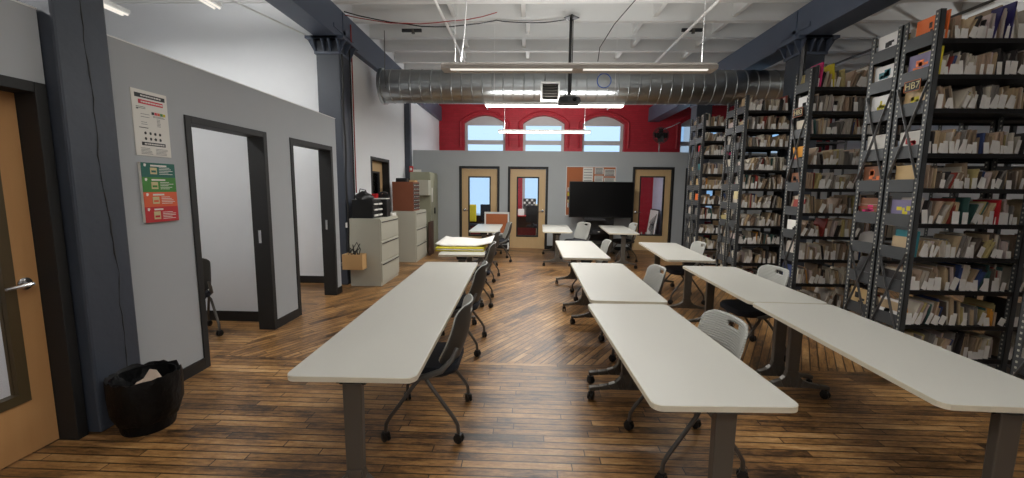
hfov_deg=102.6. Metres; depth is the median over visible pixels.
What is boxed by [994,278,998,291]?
card
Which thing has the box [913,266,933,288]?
booklet
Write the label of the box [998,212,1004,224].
card
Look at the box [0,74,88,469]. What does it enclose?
door
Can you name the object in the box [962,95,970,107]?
card
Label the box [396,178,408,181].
speaker
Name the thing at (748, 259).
books
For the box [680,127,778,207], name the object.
neighbouring building
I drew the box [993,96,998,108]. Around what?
card
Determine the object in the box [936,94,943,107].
card
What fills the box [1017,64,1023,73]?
card
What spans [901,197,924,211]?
booklet
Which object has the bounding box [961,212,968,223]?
card
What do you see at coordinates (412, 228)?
filing cabinet
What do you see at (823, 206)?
card
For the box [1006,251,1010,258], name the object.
card
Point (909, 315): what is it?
card
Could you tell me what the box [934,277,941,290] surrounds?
card
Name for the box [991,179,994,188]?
card
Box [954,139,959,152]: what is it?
card
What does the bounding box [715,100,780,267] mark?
bookshelf
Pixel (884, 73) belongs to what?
print
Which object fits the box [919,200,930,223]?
booklet
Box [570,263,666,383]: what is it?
folding table
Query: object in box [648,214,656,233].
artwork
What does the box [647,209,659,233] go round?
picture
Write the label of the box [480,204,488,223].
office chair
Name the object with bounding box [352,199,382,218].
drawer organizer
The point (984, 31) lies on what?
card
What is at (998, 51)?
booklet
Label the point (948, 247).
card
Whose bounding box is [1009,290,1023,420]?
bookshelf
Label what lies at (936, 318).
card
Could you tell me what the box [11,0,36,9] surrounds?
trim
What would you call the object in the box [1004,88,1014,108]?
booklet
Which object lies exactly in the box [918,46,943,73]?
picture book
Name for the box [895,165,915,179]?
picture book
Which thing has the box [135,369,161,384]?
crumpled tissue
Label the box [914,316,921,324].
card
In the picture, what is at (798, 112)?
sign
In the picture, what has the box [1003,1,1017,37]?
picture book
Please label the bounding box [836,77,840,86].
card
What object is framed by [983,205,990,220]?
booklet
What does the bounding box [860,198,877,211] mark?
picture book
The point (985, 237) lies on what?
booklet
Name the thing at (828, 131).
card
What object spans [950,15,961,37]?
booklet
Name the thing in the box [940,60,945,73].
card
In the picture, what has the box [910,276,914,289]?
card
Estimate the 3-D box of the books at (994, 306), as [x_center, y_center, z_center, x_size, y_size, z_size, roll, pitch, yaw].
[4.063,-0.702,5.826,1.232,2.866,5.056,1,7,3]
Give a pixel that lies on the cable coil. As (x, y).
(602, 73)
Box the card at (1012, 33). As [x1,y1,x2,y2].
[1009,24,1014,37]
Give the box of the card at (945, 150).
[943,141,947,152]
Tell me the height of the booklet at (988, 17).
0.192 m
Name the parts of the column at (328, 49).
cap plate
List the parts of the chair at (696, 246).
seat, leg, backrest, leg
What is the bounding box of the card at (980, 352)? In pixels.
[978,350,983,358]
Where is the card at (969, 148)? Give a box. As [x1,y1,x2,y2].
[965,144,973,152]
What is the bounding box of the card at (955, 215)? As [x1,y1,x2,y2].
[951,211,959,223]
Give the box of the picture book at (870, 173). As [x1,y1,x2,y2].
[863,166,881,179]
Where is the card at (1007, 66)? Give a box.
[1005,61,1010,73]
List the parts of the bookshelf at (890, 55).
plate, plate, plate, plate, plate, plate, plate, plate, plate, shelf, shelf, shelf, shelf, shelf, shelf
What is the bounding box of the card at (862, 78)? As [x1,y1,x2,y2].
[856,76,864,86]
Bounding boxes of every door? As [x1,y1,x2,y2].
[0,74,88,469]
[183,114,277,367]
[289,137,337,315]
[370,156,390,212]
[459,166,499,248]
[508,166,548,248]
[629,167,674,250]
[681,168,725,251]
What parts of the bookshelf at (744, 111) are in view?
plate, plate, plate, plate, plate, plate, plate, plate, plate, shelf, shelf, shelf, shelf, shelf, shelf, shelf, shelf, shelf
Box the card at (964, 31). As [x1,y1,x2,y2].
[960,28,968,37]
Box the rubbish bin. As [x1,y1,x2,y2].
[103,360,183,437]
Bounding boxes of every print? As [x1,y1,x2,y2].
[862,205,873,211]
[869,170,878,179]
[877,101,884,109]
[879,68,890,79]
[885,39,893,47]
[896,206,910,213]
[905,139,915,144]
[910,96,919,102]
[913,59,927,70]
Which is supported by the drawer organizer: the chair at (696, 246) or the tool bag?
the tool bag
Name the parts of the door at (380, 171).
pane, lite frame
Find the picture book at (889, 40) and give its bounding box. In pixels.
[878,31,897,50]
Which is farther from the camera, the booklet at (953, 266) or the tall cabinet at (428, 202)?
the tall cabinet at (428, 202)
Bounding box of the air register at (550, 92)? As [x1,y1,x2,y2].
[540,81,559,101]
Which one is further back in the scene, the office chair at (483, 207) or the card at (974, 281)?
the office chair at (483, 207)
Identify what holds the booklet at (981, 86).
on the bookshelf at (933, 40)
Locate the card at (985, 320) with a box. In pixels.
[983,318,988,325]
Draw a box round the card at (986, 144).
[983,142,988,153]
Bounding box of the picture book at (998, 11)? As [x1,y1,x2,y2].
[991,6,1004,37]
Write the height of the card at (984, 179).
0.087 m
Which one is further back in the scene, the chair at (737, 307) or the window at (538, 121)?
the window at (538, 121)
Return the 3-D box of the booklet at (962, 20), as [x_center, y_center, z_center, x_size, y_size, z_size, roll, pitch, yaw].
[3.523,-1.651,3.293,0.014,0.153,0.182,1,7,2]
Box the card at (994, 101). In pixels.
[989,94,999,108]
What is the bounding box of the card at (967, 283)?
[965,282,969,290]
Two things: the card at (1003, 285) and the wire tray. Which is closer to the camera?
the card at (1003, 285)
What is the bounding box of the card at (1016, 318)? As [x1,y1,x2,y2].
[1013,317,1018,326]
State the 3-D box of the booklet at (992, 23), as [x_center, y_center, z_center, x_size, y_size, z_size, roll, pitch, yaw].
[3.747,-1.666,3.279,0.015,0.191,0.182,1,7,2]
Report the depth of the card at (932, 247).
3.41 m
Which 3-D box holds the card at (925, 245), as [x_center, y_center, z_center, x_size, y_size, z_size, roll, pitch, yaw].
[3.418,0.092,3.407,0.078,0.119,0.007,0,7,-8]
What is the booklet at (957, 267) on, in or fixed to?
on the bookshelf at (933, 40)
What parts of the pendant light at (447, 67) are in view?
power cord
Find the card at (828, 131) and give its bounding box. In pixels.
[826,127,830,133]
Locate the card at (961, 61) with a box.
[959,60,962,73]
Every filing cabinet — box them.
[349,215,398,285]
[392,209,426,261]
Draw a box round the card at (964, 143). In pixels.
[961,139,967,152]
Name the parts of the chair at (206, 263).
backrest, seat, leg, leg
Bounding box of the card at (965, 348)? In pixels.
[963,347,967,357]
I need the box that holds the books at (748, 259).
[699,104,837,283]
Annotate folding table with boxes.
[288,262,477,477]
[438,246,486,306]
[469,224,502,265]
[542,225,572,265]
[555,241,610,310]
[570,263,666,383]
[587,303,797,477]
[599,225,639,268]
[639,242,715,309]
[683,266,826,382]
[753,302,1023,477]
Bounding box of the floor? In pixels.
[0,234,1023,477]
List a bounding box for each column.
[16,0,140,431]
[304,35,358,284]
[404,103,411,179]
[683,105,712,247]
[774,35,839,290]
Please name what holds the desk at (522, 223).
on the floor
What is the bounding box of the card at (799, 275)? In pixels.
[796,274,800,282]
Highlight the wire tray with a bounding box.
[372,194,389,198]
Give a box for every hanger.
[384,30,385,87]
[402,29,421,33]
[681,28,702,33]
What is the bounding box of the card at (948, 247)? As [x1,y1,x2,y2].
[945,244,950,257]
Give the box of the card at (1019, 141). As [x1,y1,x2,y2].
[1014,140,1021,153]
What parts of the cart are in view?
panel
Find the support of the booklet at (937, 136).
on the bookshelf at (933, 40)
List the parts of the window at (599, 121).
meeting rail, frame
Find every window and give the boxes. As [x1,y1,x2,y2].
[459,110,509,150]
[518,111,569,208]
[577,111,629,151]
[675,113,723,221]
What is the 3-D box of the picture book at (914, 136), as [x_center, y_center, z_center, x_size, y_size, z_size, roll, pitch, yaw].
[3.338,-0.804,3.434,0.011,0.190,0.200,1,7,2]
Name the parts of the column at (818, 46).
cap plate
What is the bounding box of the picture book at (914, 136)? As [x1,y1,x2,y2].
[899,130,920,145]
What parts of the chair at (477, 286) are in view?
leg, seat, backrest, leg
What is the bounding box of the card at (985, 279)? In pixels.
[983,278,988,291]
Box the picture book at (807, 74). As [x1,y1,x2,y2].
[805,65,819,86]
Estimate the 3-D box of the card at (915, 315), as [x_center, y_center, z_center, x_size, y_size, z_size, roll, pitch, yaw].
[3.413,0.674,3.480,0.069,0.107,0.010,-1,7,-10]
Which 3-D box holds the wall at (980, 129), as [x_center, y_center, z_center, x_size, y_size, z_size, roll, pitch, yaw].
[10.229,-1.198,4.636,0.100,4.680,18.200,1,7,2]
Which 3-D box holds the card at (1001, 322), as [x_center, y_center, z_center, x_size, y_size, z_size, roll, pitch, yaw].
[4.128,0.699,3.456,0.070,0.078,0.002,1,7,2]
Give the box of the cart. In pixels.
[585,217,614,253]
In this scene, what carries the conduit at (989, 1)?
attached to the ceiling
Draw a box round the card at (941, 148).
[938,143,945,152]
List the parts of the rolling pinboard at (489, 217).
cork panel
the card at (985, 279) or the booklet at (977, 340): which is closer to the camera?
the card at (985, 279)
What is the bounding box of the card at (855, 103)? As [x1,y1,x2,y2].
[854,102,857,110]
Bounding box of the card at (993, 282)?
[991,281,994,291]
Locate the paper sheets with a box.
[436,235,494,246]
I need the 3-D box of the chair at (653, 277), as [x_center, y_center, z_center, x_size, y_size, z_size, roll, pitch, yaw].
[1.198,0.695,4.056,0.560,0.861,0.580,1,7,1]
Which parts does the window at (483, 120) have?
frame, meeting rail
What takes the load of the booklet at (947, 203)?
on the bookshelf at (933, 40)
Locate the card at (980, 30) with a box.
[976,26,983,37]
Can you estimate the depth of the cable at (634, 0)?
6.51 m
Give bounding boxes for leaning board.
[428,221,433,255]
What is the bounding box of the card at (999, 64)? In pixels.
[996,62,1001,73]
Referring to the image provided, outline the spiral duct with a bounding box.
[376,68,865,104]
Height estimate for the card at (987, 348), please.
0.118 m
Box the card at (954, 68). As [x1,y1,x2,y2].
[951,64,956,73]
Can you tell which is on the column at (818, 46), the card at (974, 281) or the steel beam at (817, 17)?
the steel beam at (817, 17)
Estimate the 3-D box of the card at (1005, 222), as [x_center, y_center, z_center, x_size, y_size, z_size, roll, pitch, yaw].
[4.041,-0.166,3.354,0.042,0.098,0.011,0,7,-2]
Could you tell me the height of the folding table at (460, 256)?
0.732 m
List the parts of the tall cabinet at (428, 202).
door, door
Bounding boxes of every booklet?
[856,256,870,272]
[858,206,875,210]
[858,233,873,242]
[878,297,897,310]
[892,235,906,247]
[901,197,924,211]
[909,298,923,313]
[910,28,916,38]
[910,298,927,322]
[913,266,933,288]
[913,268,928,288]
[915,295,938,321]
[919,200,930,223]
[924,304,931,324]
[928,295,951,323]
[930,131,934,152]
[930,305,938,324]
[931,201,943,223]
[934,233,961,254]
[934,262,955,267]
[935,131,939,145]
[936,336,945,345]
[937,298,948,324]
[939,231,962,234]
[940,87,943,107]
[940,129,952,132]
[940,262,961,289]
[942,201,954,223]
[943,86,951,97]
[947,262,964,289]
[948,132,961,152]
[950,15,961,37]
[950,203,959,223]
[952,86,976,108]
[952,262,969,280]
[952,299,953,314]
[952,334,958,351]
[953,262,982,275]
[957,302,960,324]
[960,19,964,34]
[961,53,965,71]
[962,129,971,151]
[963,53,968,73]
[965,232,988,240]
[966,268,978,282]
[967,169,979,188]
[967,204,978,223]
[967,336,976,356]
[969,9,992,17]
[969,15,982,37]
[969,239,978,256]
[973,338,978,351]
[975,85,982,94]
[976,48,1001,73]
[976,202,988,223]
[977,54,984,73]
[977,133,985,153]
[979,263,996,268]
[981,171,998,188]
[982,13,993,37]
[983,56,988,73]
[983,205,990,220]
[986,13,995,36]
[986,331,1015,358]
[988,268,994,290]
[990,86,994,108]
[991,235,998,257]
[992,5,1002,37]
[994,85,999,96]
[995,234,1016,244]
[997,266,1011,289]
[1000,8,1006,37]
[1001,54,1005,73]
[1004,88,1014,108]
[1005,53,1010,60]
[1006,133,1014,145]
[1013,89,1017,108]
[1014,9,1017,37]
[1015,87,1022,108]
[1015,303,1020,316]
[1017,52,1023,73]
[1018,10,1023,26]
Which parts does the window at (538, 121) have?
meeting rail, arch moulding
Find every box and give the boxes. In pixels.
[341,253,366,269]
[381,199,389,216]
[417,180,430,194]
[518,209,523,214]
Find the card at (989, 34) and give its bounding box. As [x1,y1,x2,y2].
[986,29,992,37]
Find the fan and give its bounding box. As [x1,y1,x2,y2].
[653,127,668,151]
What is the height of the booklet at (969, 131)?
0.193 m
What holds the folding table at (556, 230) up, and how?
on the floor
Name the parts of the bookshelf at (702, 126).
shelf, shelf, shelf, shelf, shelf, shelf, shelf, shelf, shelf, shelf, shelf, shelf, shelf, shelf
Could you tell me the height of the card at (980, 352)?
0.083 m
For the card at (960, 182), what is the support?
on the bookshelf at (933, 40)
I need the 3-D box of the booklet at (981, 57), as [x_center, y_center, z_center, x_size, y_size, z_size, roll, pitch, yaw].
[3.711,-1.384,3.327,0.017,0.159,0.197,1,7,2]
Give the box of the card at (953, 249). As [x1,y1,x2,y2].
[950,247,955,257]
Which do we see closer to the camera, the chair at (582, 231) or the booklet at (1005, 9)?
the booklet at (1005, 9)
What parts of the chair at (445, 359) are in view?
leg, seat, leg, backrest, leg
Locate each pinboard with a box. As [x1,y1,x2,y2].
[484,212,508,251]
[565,166,615,214]
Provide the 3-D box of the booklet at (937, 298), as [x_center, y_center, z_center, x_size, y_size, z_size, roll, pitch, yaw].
[3.707,0.616,3.600,0.036,0.203,0.228,1,7,2]
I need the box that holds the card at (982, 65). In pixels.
[980,64,983,73]
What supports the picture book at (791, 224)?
on the bookshelf at (808, 88)
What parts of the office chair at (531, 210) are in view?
backrest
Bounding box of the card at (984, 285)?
[979,282,987,290]
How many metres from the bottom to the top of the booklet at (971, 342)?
0.177 m
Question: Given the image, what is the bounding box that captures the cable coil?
[597,73,611,87]
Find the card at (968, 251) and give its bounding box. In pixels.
[964,247,971,257]
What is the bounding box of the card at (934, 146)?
[932,144,936,152]
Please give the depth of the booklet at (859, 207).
3.90 m
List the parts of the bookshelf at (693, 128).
shelf, shelf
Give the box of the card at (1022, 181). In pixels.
[1019,178,1023,188]
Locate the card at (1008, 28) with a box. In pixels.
[1004,26,1010,37]
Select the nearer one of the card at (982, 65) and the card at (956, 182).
the card at (982, 65)
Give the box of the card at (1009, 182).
[1006,180,1011,188]
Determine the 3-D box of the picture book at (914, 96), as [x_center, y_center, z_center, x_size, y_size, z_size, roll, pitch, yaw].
[3.342,-1.152,3.391,0.011,0.190,0.200,1,7,2]
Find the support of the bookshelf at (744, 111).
on the floor
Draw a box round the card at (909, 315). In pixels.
[905,313,911,324]
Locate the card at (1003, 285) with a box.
[1000,282,1006,291]
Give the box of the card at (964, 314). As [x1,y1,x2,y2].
[963,313,966,325]
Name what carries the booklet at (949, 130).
on the bookshelf at (933, 40)
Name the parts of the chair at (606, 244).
backrest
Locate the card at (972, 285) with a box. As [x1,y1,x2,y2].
[969,282,975,290]
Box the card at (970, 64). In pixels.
[968,62,973,73]
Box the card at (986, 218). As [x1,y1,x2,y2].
[983,217,989,223]
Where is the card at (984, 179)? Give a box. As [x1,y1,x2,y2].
[981,178,985,188]
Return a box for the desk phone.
[378,191,389,197]
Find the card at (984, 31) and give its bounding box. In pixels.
[981,26,985,37]
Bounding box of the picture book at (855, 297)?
[850,286,866,303]
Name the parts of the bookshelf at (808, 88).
plate, plate, plate, plate, plate, plate, plate, plate, shelf, shelf, shelf, shelf, shelf, shelf, shelf, shelf, shelf, shelf, shelf, shelf, shelf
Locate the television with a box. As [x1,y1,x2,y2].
[569,181,633,217]
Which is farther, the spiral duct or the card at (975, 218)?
the spiral duct
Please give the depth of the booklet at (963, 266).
3.47 m
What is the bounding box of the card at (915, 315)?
[911,312,917,323]
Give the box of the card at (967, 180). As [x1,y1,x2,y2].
[964,178,969,188]
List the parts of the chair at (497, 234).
backrest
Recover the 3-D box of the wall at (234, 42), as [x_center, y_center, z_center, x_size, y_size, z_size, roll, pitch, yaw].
[-4.756,-1.619,6.683,4.000,4.680,0.120,1,7,2]
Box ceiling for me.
[108,0,1023,104]
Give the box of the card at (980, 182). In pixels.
[977,177,982,188]
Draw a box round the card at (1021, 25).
[1018,23,1023,37]
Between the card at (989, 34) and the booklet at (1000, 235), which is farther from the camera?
the booklet at (1000, 235)
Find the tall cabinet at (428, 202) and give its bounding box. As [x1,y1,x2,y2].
[410,172,437,252]
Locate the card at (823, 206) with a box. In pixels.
[818,204,825,212]
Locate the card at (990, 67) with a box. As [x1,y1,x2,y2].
[986,64,993,73]
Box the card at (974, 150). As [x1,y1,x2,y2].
[972,142,976,153]
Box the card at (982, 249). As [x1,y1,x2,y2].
[977,246,985,257]
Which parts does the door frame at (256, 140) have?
strike plate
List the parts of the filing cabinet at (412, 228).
drawer, drawer, drawer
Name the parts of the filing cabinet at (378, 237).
drawer, drawer, drawer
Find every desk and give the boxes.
[470,213,483,223]
[518,215,536,227]
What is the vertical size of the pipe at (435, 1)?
0.044 m
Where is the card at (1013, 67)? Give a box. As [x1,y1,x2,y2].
[1009,61,1017,73]
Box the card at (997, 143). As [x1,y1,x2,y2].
[994,141,999,153]
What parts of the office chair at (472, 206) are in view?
backrest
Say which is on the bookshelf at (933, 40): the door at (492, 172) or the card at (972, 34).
the card at (972, 34)
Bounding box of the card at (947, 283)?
[944,282,949,290]
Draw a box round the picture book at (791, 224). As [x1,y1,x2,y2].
[787,219,795,229]
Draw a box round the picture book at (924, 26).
[916,15,935,36]
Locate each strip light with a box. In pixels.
[103,0,129,15]
[199,0,221,8]
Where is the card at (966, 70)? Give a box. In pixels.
[964,65,969,73]
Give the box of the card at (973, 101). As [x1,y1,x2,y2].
[967,98,976,107]
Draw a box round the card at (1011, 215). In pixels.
[1009,214,1012,224]
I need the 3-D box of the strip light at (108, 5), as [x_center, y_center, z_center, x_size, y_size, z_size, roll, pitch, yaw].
[-5.348,-3.203,4.685,0.120,0.504,1.900,1,7,2]
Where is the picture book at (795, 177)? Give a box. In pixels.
[791,172,800,181]
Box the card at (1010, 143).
[1007,141,1013,153]
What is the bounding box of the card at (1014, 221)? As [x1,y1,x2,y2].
[1012,217,1016,224]
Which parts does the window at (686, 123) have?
meeting rail, arch moulding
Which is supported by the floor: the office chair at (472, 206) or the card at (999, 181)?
the office chair at (472, 206)
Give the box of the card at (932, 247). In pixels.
[929,245,934,256]
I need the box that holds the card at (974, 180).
[971,178,977,188]
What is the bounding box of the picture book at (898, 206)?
[891,200,911,213]
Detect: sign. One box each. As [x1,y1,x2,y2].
[793,107,803,117]
[903,78,921,93]
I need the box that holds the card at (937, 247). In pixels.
[932,246,938,256]
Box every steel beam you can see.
[265,0,441,120]
[648,0,899,121]
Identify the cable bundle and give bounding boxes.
[348,242,360,254]
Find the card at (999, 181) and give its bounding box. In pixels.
[994,178,1001,188]
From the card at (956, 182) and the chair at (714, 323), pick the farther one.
the card at (956, 182)
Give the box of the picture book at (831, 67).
[824,63,834,86]
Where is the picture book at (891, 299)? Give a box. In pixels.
[879,295,898,314]
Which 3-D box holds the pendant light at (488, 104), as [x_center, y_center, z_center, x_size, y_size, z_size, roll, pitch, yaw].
[0.742,-2.993,7.098,2.440,1.370,0.120,1,7,2]
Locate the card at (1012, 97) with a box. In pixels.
[1005,95,1015,108]
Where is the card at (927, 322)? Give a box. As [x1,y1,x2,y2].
[925,313,933,324]
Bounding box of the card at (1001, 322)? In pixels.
[997,318,1005,325]
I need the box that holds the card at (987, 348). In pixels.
[983,346,989,358]
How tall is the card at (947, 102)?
0.085 m
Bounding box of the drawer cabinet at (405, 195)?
[392,182,419,210]
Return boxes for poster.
[129,87,170,157]
[137,162,178,222]
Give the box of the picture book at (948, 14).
[944,9,951,37]
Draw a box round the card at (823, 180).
[821,179,824,188]
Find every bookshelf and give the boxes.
[682,117,835,264]
[689,114,846,267]
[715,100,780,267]
[724,95,797,266]
[777,67,1023,315]
[842,25,1023,318]
[869,8,1023,372]
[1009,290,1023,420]
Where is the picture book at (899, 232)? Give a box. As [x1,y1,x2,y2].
[895,229,919,256]
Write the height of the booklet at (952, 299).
0.220 m
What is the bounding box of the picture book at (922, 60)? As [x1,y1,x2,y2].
[908,50,930,71]
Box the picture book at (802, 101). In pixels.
[798,96,807,107]
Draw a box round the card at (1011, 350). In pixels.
[1008,347,1013,359]
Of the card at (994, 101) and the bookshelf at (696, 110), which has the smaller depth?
the card at (994, 101)
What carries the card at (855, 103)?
on the bookshelf at (808, 88)
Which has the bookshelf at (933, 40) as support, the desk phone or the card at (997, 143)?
the card at (997, 143)
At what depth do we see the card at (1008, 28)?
3.18 m
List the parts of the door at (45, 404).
lite frame, handle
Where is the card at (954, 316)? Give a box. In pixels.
[952,313,956,325]
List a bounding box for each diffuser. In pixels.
[450,69,571,70]
[486,104,622,107]
[499,131,589,132]
[583,69,707,70]
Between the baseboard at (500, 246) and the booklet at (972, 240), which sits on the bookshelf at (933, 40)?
the booklet at (972, 240)
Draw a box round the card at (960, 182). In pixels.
[958,181,962,188]
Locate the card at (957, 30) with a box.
[955,25,959,37]
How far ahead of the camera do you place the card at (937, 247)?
3.41 m
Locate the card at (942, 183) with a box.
[939,179,945,187]
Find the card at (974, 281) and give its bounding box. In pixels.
[973,280,977,290]
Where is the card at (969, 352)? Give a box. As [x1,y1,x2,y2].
[968,351,971,358]
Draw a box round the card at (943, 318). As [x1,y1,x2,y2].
[938,315,946,324]
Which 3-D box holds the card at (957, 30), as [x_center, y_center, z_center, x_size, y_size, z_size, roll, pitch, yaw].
[3.479,-1.616,3.201,0.045,0.102,0.012,0,7,-3]
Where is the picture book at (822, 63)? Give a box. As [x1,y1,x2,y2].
[812,62,823,86]
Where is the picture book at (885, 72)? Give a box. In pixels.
[874,63,893,81]
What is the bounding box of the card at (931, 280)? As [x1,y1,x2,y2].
[927,278,934,289]
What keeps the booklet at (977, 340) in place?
on the bookshelf at (933, 40)
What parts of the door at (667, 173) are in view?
lite frame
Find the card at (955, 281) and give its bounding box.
[949,277,959,290]
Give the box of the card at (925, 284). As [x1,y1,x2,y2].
[921,281,927,289]
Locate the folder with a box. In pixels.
[436,244,486,251]
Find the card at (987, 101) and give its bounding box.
[984,97,990,108]
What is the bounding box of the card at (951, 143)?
[949,141,954,152]
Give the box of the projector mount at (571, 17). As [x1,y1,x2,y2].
[563,14,579,95]
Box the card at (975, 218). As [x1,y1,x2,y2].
[971,213,978,223]
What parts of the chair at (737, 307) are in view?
seat, leg, leg, backrest, leg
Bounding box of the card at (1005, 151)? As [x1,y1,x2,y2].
[1003,146,1007,153]
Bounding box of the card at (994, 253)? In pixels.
[990,248,997,257]
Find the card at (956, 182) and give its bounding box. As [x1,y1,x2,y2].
[953,179,958,187]
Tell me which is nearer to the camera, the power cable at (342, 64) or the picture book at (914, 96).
the picture book at (914, 96)
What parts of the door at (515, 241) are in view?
lite frame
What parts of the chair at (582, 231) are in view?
seat, backrest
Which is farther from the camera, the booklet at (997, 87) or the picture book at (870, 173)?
the picture book at (870, 173)
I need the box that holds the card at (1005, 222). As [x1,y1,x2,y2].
[1003,213,1008,224]
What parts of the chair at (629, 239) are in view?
seat, backrest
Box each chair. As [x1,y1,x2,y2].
[202,258,223,335]
[381,294,472,443]
[441,261,487,356]
[468,241,495,307]
[470,204,477,234]
[473,230,499,282]
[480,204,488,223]
[498,222,511,261]
[526,205,544,239]
[560,222,592,262]
[570,239,611,300]
[598,264,665,361]
[609,222,637,261]
[624,309,748,477]
[660,241,705,304]
[720,264,789,361]
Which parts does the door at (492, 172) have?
lite frame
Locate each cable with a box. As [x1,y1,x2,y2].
[341,54,349,252]
[344,11,565,26]
[345,12,496,23]
[350,25,356,192]
[598,0,635,59]
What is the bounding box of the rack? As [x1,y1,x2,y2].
[523,198,535,214]
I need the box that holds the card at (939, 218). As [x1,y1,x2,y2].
[936,215,942,223]
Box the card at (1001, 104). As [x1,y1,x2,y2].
[997,94,1007,108]
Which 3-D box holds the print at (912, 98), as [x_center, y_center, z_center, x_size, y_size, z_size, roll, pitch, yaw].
[3.337,-1.136,3.390,0.001,0.083,0.091,1,7,2]
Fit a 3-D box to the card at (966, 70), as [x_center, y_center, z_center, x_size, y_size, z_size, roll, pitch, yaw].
[3.573,-1.329,3.221,0.039,0.068,0.003,1,7,6]
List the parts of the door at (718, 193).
lite frame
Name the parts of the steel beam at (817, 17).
strap plate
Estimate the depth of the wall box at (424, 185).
9.76 m
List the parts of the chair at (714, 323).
leg, leg, backrest, leg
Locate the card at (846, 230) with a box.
[845,229,848,236]
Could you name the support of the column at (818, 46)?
on the floor
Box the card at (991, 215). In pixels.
[988,211,993,224]
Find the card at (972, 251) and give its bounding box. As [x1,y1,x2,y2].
[969,245,973,257]
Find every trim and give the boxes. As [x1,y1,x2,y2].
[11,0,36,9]
[107,34,334,118]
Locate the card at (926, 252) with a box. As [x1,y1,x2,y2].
[923,247,927,256]
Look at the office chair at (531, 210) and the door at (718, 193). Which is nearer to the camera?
the door at (718, 193)
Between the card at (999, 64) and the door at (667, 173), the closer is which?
the card at (999, 64)
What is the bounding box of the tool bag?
[355,189,373,199]
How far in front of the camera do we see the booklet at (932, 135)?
3.32 m
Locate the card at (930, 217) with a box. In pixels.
[928,216,932,223]
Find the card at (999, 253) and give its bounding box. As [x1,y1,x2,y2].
[996,250,1002,258]
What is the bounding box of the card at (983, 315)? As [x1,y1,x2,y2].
[978,312,986,325]
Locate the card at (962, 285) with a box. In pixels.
[959,279,965,290]
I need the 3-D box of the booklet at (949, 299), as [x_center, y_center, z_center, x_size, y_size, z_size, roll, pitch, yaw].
[3.736,0.603,3.588,0.041,0.232,0.204,1,7,2]
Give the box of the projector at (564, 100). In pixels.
[557,96,580,105]
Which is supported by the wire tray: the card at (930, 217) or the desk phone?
the desk phone
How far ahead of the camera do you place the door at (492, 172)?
10.90 m
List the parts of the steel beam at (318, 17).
strap plate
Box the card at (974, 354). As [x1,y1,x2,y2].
[972,352,977,358]
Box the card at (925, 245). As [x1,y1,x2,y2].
[918,243,927,256]
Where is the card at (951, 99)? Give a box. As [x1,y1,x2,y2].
[949,98,952,107]
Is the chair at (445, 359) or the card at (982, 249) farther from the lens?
the card at (982, 249)
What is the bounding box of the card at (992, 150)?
[989,140,995,153]
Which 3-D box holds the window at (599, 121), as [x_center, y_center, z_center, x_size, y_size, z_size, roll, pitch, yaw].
[3.066,-2.465,14.019,1.721,3.650,0.335,1,7,2]
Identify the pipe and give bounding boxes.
[433,0,487,109]
[607,0,720,109]
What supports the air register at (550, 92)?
attached to the spiral duct
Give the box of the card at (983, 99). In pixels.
[979,95,986,108]
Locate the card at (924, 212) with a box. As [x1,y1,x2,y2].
[922,210,926,223]
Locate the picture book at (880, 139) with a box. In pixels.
[867,134,885,149]
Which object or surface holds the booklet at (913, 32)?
on the bookshelf at (933, 40)
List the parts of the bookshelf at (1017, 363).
plate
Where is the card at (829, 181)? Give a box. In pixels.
[825,179,831,188]
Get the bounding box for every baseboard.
[183,286,342,380]
[206,276,323,321]
[499,245,752,251]
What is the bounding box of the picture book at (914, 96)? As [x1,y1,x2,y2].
[904,86,925,103]
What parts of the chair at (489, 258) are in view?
seat, backrest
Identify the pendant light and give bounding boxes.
[441,0,718,73]
[484,24,624,107]
[498,118,590,132]
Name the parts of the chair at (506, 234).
seat, backrest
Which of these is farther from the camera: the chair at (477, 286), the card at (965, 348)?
the chair at (477, 286)
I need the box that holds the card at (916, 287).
[914,281,919,289]
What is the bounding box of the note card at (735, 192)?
[734,191,737,198]
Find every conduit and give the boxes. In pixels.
[231,0,305,34]
[349,49,355,198]
[730,0,995,106]
[782,44,804,264]
[787,39,807,240]
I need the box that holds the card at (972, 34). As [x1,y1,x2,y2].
[969,26,978,37]
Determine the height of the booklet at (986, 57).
0.150 m
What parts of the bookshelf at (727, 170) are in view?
plate, plate, plate, plate, plate, shelf, shelf, shelf, shelf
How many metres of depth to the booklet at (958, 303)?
3.48 m
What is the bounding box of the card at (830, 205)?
[828,204,832,212]
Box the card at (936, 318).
[931,315,939,324]
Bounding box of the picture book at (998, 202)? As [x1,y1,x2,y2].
[973,199,1001,224]
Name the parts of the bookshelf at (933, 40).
plate, plate, plate, plate, plate, plate, plate, plate, plate, shelf, shelf, shelf, shelf, shelf, shelf, shelf, shelf, shelf, shelf, shelf, shelf, shelf, shelf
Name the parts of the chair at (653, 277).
backrest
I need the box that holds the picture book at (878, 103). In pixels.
[871,94,889,111]
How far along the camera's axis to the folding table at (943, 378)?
2.10 m
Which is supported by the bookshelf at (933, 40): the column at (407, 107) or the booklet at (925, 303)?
the booklet at (925, 303)
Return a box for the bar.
[584,218,605,220]
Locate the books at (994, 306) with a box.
[686,11,1023,358]
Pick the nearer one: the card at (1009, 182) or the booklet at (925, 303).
the card at (1009, 182)
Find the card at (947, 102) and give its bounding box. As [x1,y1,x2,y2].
[944,98,949,107]
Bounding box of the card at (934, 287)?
[932,280,939,290]
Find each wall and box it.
[0,0,341,367]
[0,325,10,398]
[104,4,337,275]
[191,127,257,310]
[338,4,438,212]
[413,150,915,246]
[439,104,831,237]
[652,178,662,233]
[829,119,1023,235]
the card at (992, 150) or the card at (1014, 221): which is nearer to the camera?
the card at (992, 150)
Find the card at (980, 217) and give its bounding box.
[978,215,982,223]

